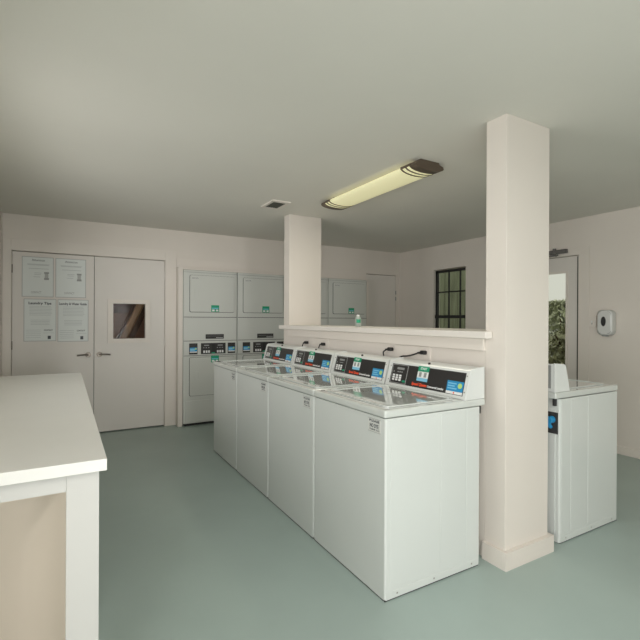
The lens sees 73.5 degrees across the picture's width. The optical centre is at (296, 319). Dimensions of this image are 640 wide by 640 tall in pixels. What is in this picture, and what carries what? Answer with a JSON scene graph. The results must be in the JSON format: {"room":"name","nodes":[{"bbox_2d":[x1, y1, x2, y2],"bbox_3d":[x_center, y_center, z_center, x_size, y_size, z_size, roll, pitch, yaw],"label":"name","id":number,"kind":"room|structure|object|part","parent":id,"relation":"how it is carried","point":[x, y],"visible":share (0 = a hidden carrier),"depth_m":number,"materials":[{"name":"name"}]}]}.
{"room":"laundry","nodes":[
{"label":"laundry","id":0,"kind":"room"},
{"bbox_2d":[0,209,2,375],"bbox_3d":[-0.478,0.110,-0.497,0.140,2.468,11.419,0,0,-28],"label":"wall","id":1,"kind":"structure","parent":0,"point":[1,212],"depth_m":4.48,"materials":[{"name":"paint"}]},
{"bbox_2d":[3,213,398,425],"bbox_3d":[-0.738,0.101,5.935,5.808,2.468,0.140,0,0,-28],"label":"wall","id":2,"kind":"structure","parent":0,"point":[187,245],"depth_m":5.48,"materials":[{"name":"paint"}]},
{"bbox_2d":[11,251,93,409],"bbox_3d":[-2.715,0.285,4.790,0.807,2.055,0.096,0,0,-28],"label":"door","id":3,"kind":"structure","parent":2,"relation":"in","point":[28,357],"depth_m":4.79,"materials":[{"name":"paint"}]},
{"bbox_2d":[22,256,53,296],"bbox_3d":[-2.853,-0.476,4.720,0.300,0.441,0.002,0,0,-28],"label":"paper notice","id":4,"kind":"object","parent":3,"relation":"attached to","point":[37,272],"visible":1,"depth_m":4.72,"materials":[{"name":"grey paper"}]},
{"bbox_2d":[24,299,55,340],"bbox_3d":[-2.834,0.001,4.732,0.310,0.468,0.002,0,0,-28],"label":"paper notice","id":5,"kind":"object","parent":3,"relation":"attached to","point":[39,314],"visible":1,"depth_m":4.73,"materials":[{"name":"grey paper"}]},
{"bbox_2d":[55,258,85,297],"bbox_3d":[-2.569,-0.474,4.874,0.307,0.441,0.002,0,0,-28],"label":"paper notice","id":6,"kind":"object","parent":3,"relation":"attached to","point":[70,281],"visible":1,"depth_m":4.87,"materials":[{"name":"grey paper"}]},
{"bbox_2d":[57,299,87,341],"bbox_3d":[-2.550,0.007,4.886,0.312,0.478,0.002,0,0,-28],"label":"paper notice","id":7,"kind":"object","parent":3,"relation":"attached to","point":[72,314],"visible":1,"depth_m":4.88,"materials":[{"name":"grey paper"}]},
{"bbox_3d":[-2.441,0.403,4.916,0.147,0.062,0.056,0,0,-28],"label":"handle","id":8,"kind":"part","parent":3,"relation":"part of","materials":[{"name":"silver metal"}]},
{"bbox_2d":[2,238,175,425],"bbox_3d":[-2.329,0.228,4.987,1.825,2.200,0.012,0,0,-28],"label":"trim","id":9,"kind":"structure","parent":2,"relation":"attached to","point":[9,244],"depth_m":5.02,"materials":[{"name":"paint"}]},
{"bbox_2d":[94,257,164,431],"bbox_3d":[-2.002,0.288,5.176,0.802,2.055,0.096,0,0,-28],"label":"door","id":10,"kind":"structure","parent":2,"relation":"in","point":[129,341],"depth_m":5.17,"materials":[{"name":"paint"}]},
{"bbox_3d":[-2.260,0.403,5.014,0.147,0.062,0.056,0,0,-28],"label":"handle","id":11,"kind":"part","parent":10,"relation":"part of","materials":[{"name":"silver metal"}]},
{"bbox_3d":[-2.030,0.014,5.193,0.364,0.420,0.006,0,0,-28],"label":"glass pane","id":12,"kind":"part","parent":10,"relation":"part of","materials":[{"name":"brown"}]},
{"bbox_2d":[176,259,363,278],"bbox_3d":[-0.219,-0.718,6.130,2.960,0.110,0.006,0,0,-28],"label":"trim","id":13,"kind":"structure","parent":2,"relation":"attached to","point":[186,263],"depth_m":5.88,"materials":[{"name":"paint"}]},
{"bbox_2d":[176,267,368,426],"bbox_3d":[-0.194,0.342,6.073,2.963,1.990,0.122,0,0,-28],"label":"trim","id":14,"kind":"structure","parent":2,"relation":"attached to","point":[179,271],"depth_m":5.34,"materials":[{"name":"paint"}]},
{"bbox_2d":[366,274,395,326],"bbox_3d":[1.384,0.298,7.031,0.623,2.067,0.054,0,0,-28],"label":"door","id":15,"kind":"structure","parent":2,"relation":"in","point":[381,300],"depth_m":7.02,"materials":[{"name":"paint"}]},
{"bbox_2d":[284,214,320,344],"bbox_3d":[0.067,0.106,4.703,0.447,2.468,0.171,0,0,-28],"label":"pillar","id":16,"kind":"structure","parent":0,"point":[302,234],"depth_m":4.64,"materials":[{"name":"paint"}]},
{"bbox_2d":[0,0,639,252],"bbox_3d":[1.720,-1.166,1.405,5.808,0.100,12.959,0,0,-28],"label":"ceiling","id":17,"kind":"structure","parent":0,"point":[179,115],"depth_m":2.27,"materials":[{"name":"paint"}]},
{"bbox_2d":[261,199,290,209],"bbox_3d":[-0.202,-1.123,4.169,0.190,0.012,0.280,0,0,-28],"label":"ceiling vent","id":18,"kind":"object","parent":17,"relation":"in","point":[273,204],"visible":1,"depth_m":4.15,"materials":[{"name":"metal"}]},
{"bbox_2d":[321,159,443,209],"bbox_3d":[0.647,-1.090,3.557,0.280,0.068,1.235,0,0,-28],"label":"ceiling lamp","id":19,"kind":"object","parent":17,"relation":"attached to","point":[418,169],"visible":1,"depth_m":3.35,"materials":[{"name":"beige plastic"}]},
{"bbox_2d":[99,423,639,639],"bbox_3d":[1.708,1.391,1.408,5.808,0.080,12.959,0,0,-28],"label":"floor","id":20,"kind":"structure","parent":0,"point":[190,549],"depth_m":2.23,"materials":[{"name":"paint"}]},
{"bbox_2d":[0,372,106,639],"bbox_3d":[-1.462,0.878,2.200,0.702,0.914,2.386,0,0,-28],"label":"table","id":21,"kind":"object","parent":20,"relation":"on","point":[52,452],"depth_m":1.66,"materials":[{"name":"laminate"}]},
{"bbox_3d":[-1.174,0.899,1.632,0.667,0.878,0.020,0,0,-28],"label":"panel","id":22,"kind":"part","parent":21,"relation":"part of","materials":[{"name":"beige wood"}]},
{"bbox_2d":[0,372,106,485],"bbox_3d":[-1.460,0.440,2.200,0.702,0.036,2.386,0,0,-28],"label":"countertop","id":23,"kind":"structure","parent":21,"relation":"on","point":[49,429],"depth_m":1.65,"materials":[{"name":"laminate"}]},
{"bbox_3d":[-0.675,0.901,1.347,0.091,0.878,0.085,0,0,-28],"label":"leg","id":24,"kind":"part","parent":21,"relation":"part of","materials":[{"name":"paint"}]},
{"bbox_2d":[182,270,236,425],"bbox_3d":[-1.262,0.351,5.798,0.704,1.962,0.714,0,0,-28],"label":"dryer","id":25,"kind":"object","parent":20,"relation":"on","point":[209,297],"visible":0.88,"depth_m":5.46,"materials":[{"name":"metal"}]},
{"bbox_3d":[-1.255,-0.342,5.395,0.060,0.100,0.004,0,0,-28],"label":"door pull","id":26,"kind":"part","parent":25,"relation":"part of","materials":[{"name":"metal"}]},
{"bbox_3d":[-1.260,0.705,5.396,0.060,0.100,0.004,0,0,-28],"label":"door pull","id":27,"kind":"part","parent":25,"relation":"part of","materials":[{"name":"metal"}]},
{"bbox_3d":[-1.103,1.151,5.499,0.648,0.265,0.008,0,0,-28],"label":"kick panel","id":28,"kind":"part","parent":25,"relation":"part of","materials":[{"name":"metal"}]},
{"bbox_3d":[-1.078,-0.332,5.502,0.592,0.470,0.018,0,0,-28],"label":"door","id":29,"kind":"part","parent":25,"relation":"part of","materials":[{"name":"grey metal"}]},
{"bbox_3d":[-1.083,0.716,5.503,0.592,0.489,0.018,0,0,-28],"label":"door","id":30,"kind":"part","parent":25,"relation":"part of","materials":[{"name":"grey metal"}]},
{"bbox_3d":[-1.053,0.212,5.521,0.240,0.058,0.009,0,0,-28],"label":"coin slot plate","id":31,"kind":"part","parent":25,"relation":"part of","materials":[{"name":"grey"}]},
{"bbox_2d":[214,343,303,470],"bbox_3d":[-0.376,0.794,4.258,0.724,1.089,0.666,0,0,-28],"label":"washing machine","id":32,"kind":"object","parent":20,"relation":"on","point":[225,372],"visible":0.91,"depth_m":4.11,"materials":[{"name":"white metal"}]},
{"bbox_3d":[-0.379,0.444,4.253,0.712,0.040,0.663,0,0,-28],"label":"panel","id":33,"kind":"part","parent":32,"relation":"part of","materials":[{"name":"metal"}]},
{"bbox_3d":[-0.435,0.420,4.220,0.476,0.007,0.566,0,0,-28],"label":"lid","id":34,"kind":"part","parent":32,"relation":"part of","materials":[{"name":"metal"}]},
{"bbox_3d":[-0.183,0.347,4.352,0.044,0.148,0.634,0,0,-28],"label":"panel frame","id":35,"kind":"part","parent":32,"relation":"part of","materials":[{"name":"plastic"}]},
{"bbox_3d":[-0.181,0.345,4.352,0.036,0.125,0.596,0,0,-28],"label":"control panel","id":36,"kind":"part","parent":32,"relation":"part of","materials":[{"name":"black"}]},
{"bbox_2d":[236,273,283,359],"bbox_3d":[-0.633,0.354,6.138,0.704,1.962,0.714,0,0,-28],"label":"dryer","id":37,"kind":"object","parent":20,"relation":"on","point":[260,297],"visible":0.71,"depth_m":5.80,"materials":[{"name":"grey metal"}]},
{"bbox_3d":[-0.455,0.718,5.843,0.592,0.489,0.018,0,0,-28],"label":"door","id":38,"kind":"part","parent":37,"relation":"part of","materials":[{"name":"grey metal"}]},
{"bbox_3d":[-0.450,-0.329,5.842,0.592,0.470,0.018,0,0,-28],"label":"door","id":39,"kind":"part","parent":37,"relation":"part of","materials":[{"name":"grey metal"}]},
{"bbox_3d":[-0.425,0.215,5.862,0.240,0.058,0.009,0,0,-28],"label":"coin slot plate","id":40,"kind":"part","parent":37,"relation":"part of","materials":[{"name":"grey"}]},
{"bbox_2d":[237,346,341,497],"bbox_3d":[-0.058,0.796,3.670,0.724,1.089,0.666,0,0,-28],"label":"washing machine","id":41,"kind":"object","parent":20,"relation":"on","point":[252,382],"visible":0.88,"depth_m":3.53,"materials":[{"name":"white metal"}]},
{"bbox_3d":[-0.061,0.446,3.665,0.712,0.040,0.663,0,0,-28],"label":"panel","id":42,"kind":"part","parent":41,"relation":"part of","materials":[{"name":"metal"}]},
{"bbox_3d":[-0.117,0.422,3.632,0.476,0.007,0.566,0,0,-28],"label":"lid","id":43,"kind":"part","parent":41,"relation":"part of","materials":[{"name":"metal"}]},
{"bbox_3d":[0.136,0.349,3.764,0.044,0.148,0.634,0,0,-28],"label":"panel frame","id":44,"kind":"part","parent":41,"relation":"part of","materials":[{"name":"plastic"}]},
{"bbox_3d":[0.138,0.347,3.764,0.036,0.125,0.596,0,0,-28],"label":"control panel","id":45,"kind":"part","parent":41,"relation":"part of","materials":[{"name":"black"}]},
{"bbox_2d":[321,278,327,324],"bbox_3d":[-0.005,0.356,6.479,0.704,1.962,0.714,0,0,-28],"label":"dryer","id":46,"kind":"object","parent":20,"relation":"on","point":[324,281],"visible":0.07,"depth_m":6.31,"materials":[{"name":"grey metal"}]},
{"bbox_3d":[0.179,-0.327,6.182,0.592,0.470,0.018,0,0,-28],"label":"door","id":47,"kind":"part","parent":46,"relation":"part of","materials":[{"name":"grey metal"}]},
{"bbox_2d":[268,351,400,538],"bbox_3d":[0.261,0.798,3.082,0.724,1.089,0.666,0,0,-28],"label":"washing machine","id":48,"kind":"object","parent":20,"relation":"on","point":[291,398],"visible":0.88,"depth_m":2.92,"materials":[{"name":"white metal"}]},
{"bbox_3d":[0.258,0.449,3.077,0.712,0.040,0.663,0,0,-28],"label":"panel","id":49,"kind":"part","parent":48,"relation":"part of","materials":[{"name":"metal"}]},
{"bbox_3d":[0.202,0.424,3.044,0.476,0.007,0.566,0,0,-28],"label":"lid","id":50,"kind":"part","parent":48,"relation":"part of","materials":[{"name":"metal"}]},
{"bbox_3d":[0.454,0.351,3.176,0.044,0.148,0.634,0,0,-28],"label":"panel frame","id":51,"kind":"part","parent":48,"relation":"part of","materials":[{"name":"plastic"}]},
{"bbox_3d":[0.456,0.349,3.176,0.036,0.125,0.596,0,0,-28],"label":"control panel","id":52,"kind":"part","parent":48,"relation":"part of","materials":[{"name":"black plastic"}]},
{"bbox_2d":[328,278,365,325],"bbox_3d":[0.623,0.359,6.819,0.704,1.962,0.714,0,0,-28],"label":"dryer","id":53,"kind":"object","parent":20,"relation":"on","point":[346,297],"visible":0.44,"depth_m":6.49,"materials":[{"name":"grey metal"}]},
{"bbox_3d":[0.807,-0.324,6.522,0.592,0.470,0.018,0,0,-28],"label":"door","id":54,"kind":"part","parent":53,"relation":"part of","materials":[{"name":"grey metal"}]},
{"bbox_2d":[314,357,484,601],"bbox_3d":[0.579,0.800,2.494,0.724,1.089,0.666,0,0,-28],"label":"washing machine","id":55,"kind":"object","parent":20,"relation":"on","point":[397,460],"visible":1,"depth_m":2.23,"materials":[{"name":"white metal"}]},
{"bbox_3d":[0.520,0.427,2.456,0.476,0.007,0.566,0,0,-28],"label":"lid","id":56,"kind":"part","parent":55,"relation":"part of","materials":[{"name":"metal"}]},
{"bbox_3d":[0.576,0.451,2.489,0.712,0.040,0.663,0,0,-28],"label":"panel","id":57,"kind":"part","parent":55,"relation":"part of","materials":[{"name":"metal"}]},
{"bbox_3d":[0.772,0.353,2.588,0.044,0.148,0.634,0,0,-28],"label":"panel frame","id":58,"kind":"part","parent":55,"relation":"part of","materials":[{"name":"plastic"}]},
{"bbox_3d":[0.774,0.352,2.588,0.036,0.125,0.596,0,0,-28],"label":"control panel","id":59,"kind":"part","parent":55,"relation":"part of","materials":[{"name":"black plastic"}]},
{"bbox_2d":[547,363,617,543],"bbox_3d":[1.698,0.805,3.009,0.724,1.089,0.666,0,0,-28],"label":"washing machine","id":60,"kind":"object","parent":20,"relation":"on","point":[582,415],"visible":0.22,"depth_m":2.68,"materials":[{"name":"white metal"}]},
{"bbox_3d":[1.408,0.786,2.857,0.034,1.025,0.636,0,0,-28],"label":"panel","id":61,"kind":"part","parent":60,"relation":"part of","materials":[{"name":"white metal"}]},
{"bbox_3d":[1.704,0.455,3.012,0.712,0.040,0.663,0,0,-28],"label":"panel","id":62,"kind":"part","parent":60,"relation":"part of","materials":[{"name":"metal"}]},
{"bbox_3d":[1.760,0.432,3.045,0.476,0.007,0.566,0,0,-28],"label":"lid","id":63,"kind":"part","parent":60,"relation":"part of","materials":[{"name":"metal"}]},
{"bbox_2d":[289,336,485,555],"bbox_3d":[0.664,0.722,3.583,0.386,1.243,2.419,0,0,-28],"label":"wall","id":64,"kind":"structure","parent":0,"point":[475,358],"depth_m":2.60,"materials":[{"name":"paint"}]},
{"bbox_2d":[311,338,328,348],"bbox_3d":[0.217,0.357,3.999,0.006,0.368,0.311,0,0,-28],"label":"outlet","id":65,"kind":"structure","parent":64,"relation":"attached to","point":[315,342],"depth_m":4.00,"materials":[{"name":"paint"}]},
{"bbox_2d":[279,325,491,338],"bbox_3d":[0.646,0.080,3.623,0.500,0.041,2.604,0,0,-28],"label":"trim","id":66,"kind":"structure","parent":64,"relation":"on","point":[440,332],"depth_m":3.03,"materials":[{"name":"paint"}]},
{"bbox_2d":[355,315,360,326],"bbox_3d":[0.539,0.006,3.726,0.054,0.106,0.055,0,0,-28],"label":"plastic bottle","id":67,"kind":"object","parent":66,"relation":"on","point":[358,318],"visible":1,"depth_m":3.71,"materials":[{"name":"white plastic"}]},
{"bbox_2d":[288,329,484,350],"bbox_3d":[0.489,0.136,3.486,0.018,0.071,2.418,0,0,-28],"label":"trim","id":68,"kind":"structure","parent":64,"relation":"attached to","point":[478,344],"depth_m":3.01,"materials":[{"name":"paint"}]},
{"bbox_2d":[383,347,392,355],"bbox_3d":[0.669,0.321,3.126,0.030,0.246,0.091,0,0,-28],"label":"power cord","id":69,"kind":"object","parent":64,"relation":"attached to","point":[387,348],"visible":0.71,"depth_m":3.10,"materials":[{"name":"black rubber"}]},
{"bbox_2d":[396,345,430,360],"bbox_3d":[0.797,0.361,2.928,0.006,0.368,0.324,0,0,-28],"label":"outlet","id":70,"kind":"structure","parent":64,"relation":"attached to","point":[401,350],"depth_m":2.92,"materials":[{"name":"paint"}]},
{"bbox_2d":[400,350,426,356],"bbox_3d":[0.784,0.323,2.913,0.030,0.244,0.257,0,0,-28],"label":"power cord","id":71,"kind":"object","parent":64,"relation":"attached to","point":[422,352],"visible":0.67,"depth_m":2.84,"materials":[{"name":"black rubber"}]},
{"bbox_2d":[482,113,553,571],"bbox_3d":[1.279,0.114,2.452,0.434,2.468,0.152,0,0,-28],"label":"pillar","id":72,"kind":"structure","parent":0,"point":[517,191],"depth_m":2.38,"materials":[{"name":"paint"}]},
{"bbox_3d":[1.273,1.299,2.453,0.434,0.098,0.152,0,0,-28],"label":"baseboard","id":73,"kind":"part","parent":72,"relation":"part of","materials":[{"name":"paint"}]},
{"bbox_2d":[399,206,639,449],"bbox_3d":[4.506,0.130,2.201,0.140,2.468,11.419,0,0,-28],"label":"wall","id":74,"kind":"structure","parent":0,"point":[613,238],"depth_m":4.49,"materials":[{"name":"paint"}]},
{"bbox_2d":[432,270,435,327],"bbox_3d":[2.276,-0.179,6.301,0.160,1.154,0.624,0,0,-28],"label":"trim","id":75,"kind":"structure","parent":74,"relation":"attached to","point":[433,271],"depth_m":6.53,"materials":[{"name":"paint"}]},
{"bbox_2d":[435,267,465,328],"bbox_3d":[2.280,-0.173,6.287,0.047,1.143,0.595,0,0,-28],"label":"window","id":76,"kind":"structure","parent":74,"relation":"in","point":[451,283],"depth_m":6.30,"materials":[{"name":"black metal"}]},
{"bbox_2d":[548,249,577,379],"bbox_3d":[2.858,0.264,5.084,0.137,2.153,0.910,0,0,-28],"label":"door","id":77,"kind":"structure","parent":74,"relation":"in","point":[563,272],"depth_m":4.84,"materials":[{"name":"paint"}]},
{"bbox_3d":[2.897,0.270,5.107,0.006,1.605,0.650,0,0,-28],"label":"glass pane","id":78,"kind":"part","parent":77,"relation":"part of","materials":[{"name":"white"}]},
{"bbox_2d":[549,246,589,380],"bbox_3d":[2.858,0.278,5.083,0.014,2.150,1.145,0,0,-28],"label":"trim","id":79,"kind":"structure","parent":74,"relation":"attached to","point":[583,252],"depth_m":4.63,"materials":[{"name":"paint"}]},
{"bbox_2d":[588,316,596,326],"bbox_3d":[3.142,0.017,4.543,0.030,0.116,0.074,0,0,-28],"label":"light switch","id":80,"kind":"object","parent":74,"relation":"attached to","point":[592,320],"visible":1,"depth_m":4.54,"materials":[{"name":"paint"}]},
{"bbox_2d":[597,310,615,336],"bbox_3d":[3.187,0.033,4.396,0.092,0.272,0.149,0,0,-28],"label":"soap dispenser","id":81,"kind":"object","parent":74,"relation":"attached to","point":[606,319],"visible":1,"depth_m":4.36,"materials":[{"name":"white plastic"}]},
{"bbox_2d":[617,445,639,458],"bbox_3d":[4.436,1.321,2.159,0.014,0.085,11.404,0,0,-28],"label":"baseboard","id":82,"kind":"structure","parent":74,"relation":"attached to","point":[626,451],"depth_m":4.25,"materials":[{"name":"paint"}]}
]}

